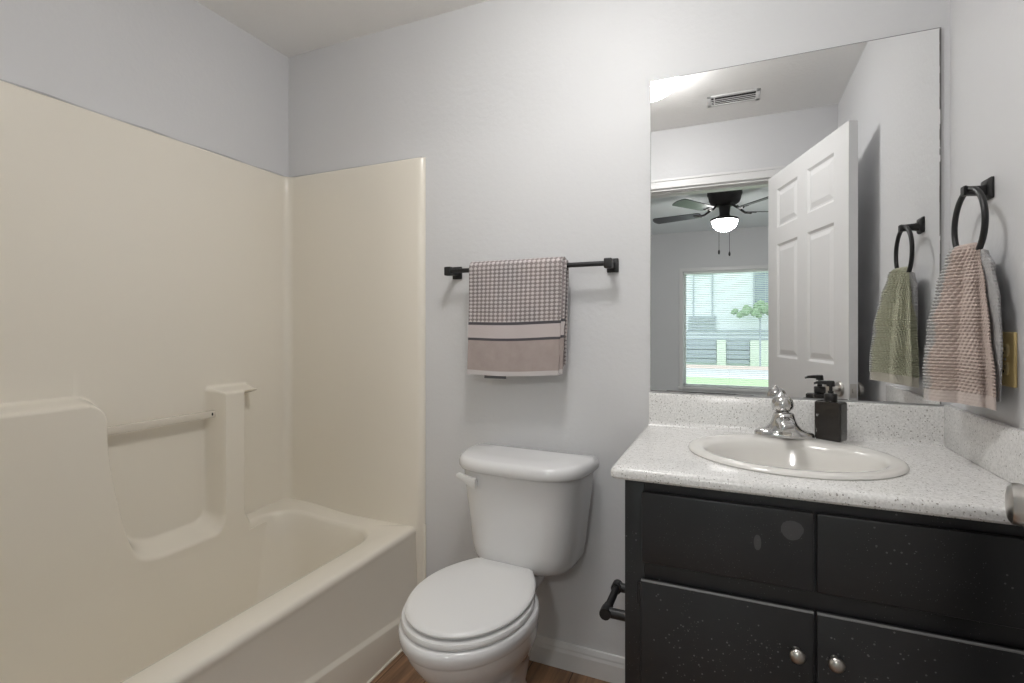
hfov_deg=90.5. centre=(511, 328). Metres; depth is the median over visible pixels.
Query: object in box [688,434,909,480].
sink
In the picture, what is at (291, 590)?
tub
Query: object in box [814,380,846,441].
soap dispenser
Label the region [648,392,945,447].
backsplash
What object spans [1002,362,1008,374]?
socket
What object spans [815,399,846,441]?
bottle
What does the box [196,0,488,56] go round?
ceiling
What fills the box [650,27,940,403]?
wall mirror
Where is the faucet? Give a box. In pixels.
[754,392,814,439]
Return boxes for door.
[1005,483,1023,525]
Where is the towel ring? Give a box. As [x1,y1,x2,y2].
[951,176,993,249]
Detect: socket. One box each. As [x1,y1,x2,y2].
[1002,344,1008,355]
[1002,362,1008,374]
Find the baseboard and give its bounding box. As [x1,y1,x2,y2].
[530,635,624,682]
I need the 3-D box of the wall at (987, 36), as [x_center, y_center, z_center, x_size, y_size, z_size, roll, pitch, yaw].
[0.894,-0.019,0.571,0.100,2.440,1.700,0,0,23]
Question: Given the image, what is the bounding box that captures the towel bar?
[444,258,618,278]
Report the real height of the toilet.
0.775 m
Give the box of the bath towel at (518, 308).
[467,257,568,378]
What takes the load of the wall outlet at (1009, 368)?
attached to the wall at (987, 36)
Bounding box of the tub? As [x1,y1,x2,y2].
[121,499,416,682]
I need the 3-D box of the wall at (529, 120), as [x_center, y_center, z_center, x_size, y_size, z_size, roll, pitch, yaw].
[0.101,-0.019,1.891,2.600,2.440,0.100,0,0,23]
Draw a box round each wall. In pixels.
[0,0,287,176]
[288,0,949,656]
[950,0,1023,429]
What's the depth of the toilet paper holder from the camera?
1.31 m
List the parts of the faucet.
handle, spout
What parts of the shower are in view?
grab rail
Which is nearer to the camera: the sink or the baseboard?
the sink
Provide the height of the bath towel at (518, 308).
0.422 m
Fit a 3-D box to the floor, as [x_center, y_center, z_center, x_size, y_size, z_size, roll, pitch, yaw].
[-0.235,1.240,1.111,2.600,0.080,1.800,0,0,23]
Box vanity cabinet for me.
[625,480,1023,682]
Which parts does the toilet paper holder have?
arm, arm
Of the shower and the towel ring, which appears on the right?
the towel ring
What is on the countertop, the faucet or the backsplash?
the faucet
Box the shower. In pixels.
[0,79,425,682]
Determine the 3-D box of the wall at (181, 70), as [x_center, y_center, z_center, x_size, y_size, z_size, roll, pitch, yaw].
[-1.403,-0.019,1.558,0.100,2.440,1.700,0,0,23]
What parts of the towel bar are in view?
post, rail, post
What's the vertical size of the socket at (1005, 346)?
0.027 m
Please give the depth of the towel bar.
1.72 m
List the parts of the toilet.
flush lever, seat, lid, bowl, tank, tank lid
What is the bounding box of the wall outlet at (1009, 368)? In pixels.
[1001,332,1016,387]
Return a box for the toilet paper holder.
[599,579,624,621]
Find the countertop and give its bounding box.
[611,392,1023,524]
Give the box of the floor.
[370,651,609,682]
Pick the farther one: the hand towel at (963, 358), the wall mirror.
the wall mirror
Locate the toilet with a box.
[398,443,598,682]
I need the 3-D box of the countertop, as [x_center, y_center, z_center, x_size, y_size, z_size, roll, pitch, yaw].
[0.703,0.275,1.270,0.800,0.142,0.565,0,0,23]
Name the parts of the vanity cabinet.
cabinet door, drawer, knob, knob, drawer, cabinet door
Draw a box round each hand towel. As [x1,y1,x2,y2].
[922,242,1002,410]
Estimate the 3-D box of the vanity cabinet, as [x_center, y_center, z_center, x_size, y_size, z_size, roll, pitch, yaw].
[0.714,0.773,1.259,0.770,0.854,0.576,0,0,23]
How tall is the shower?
1.895 m

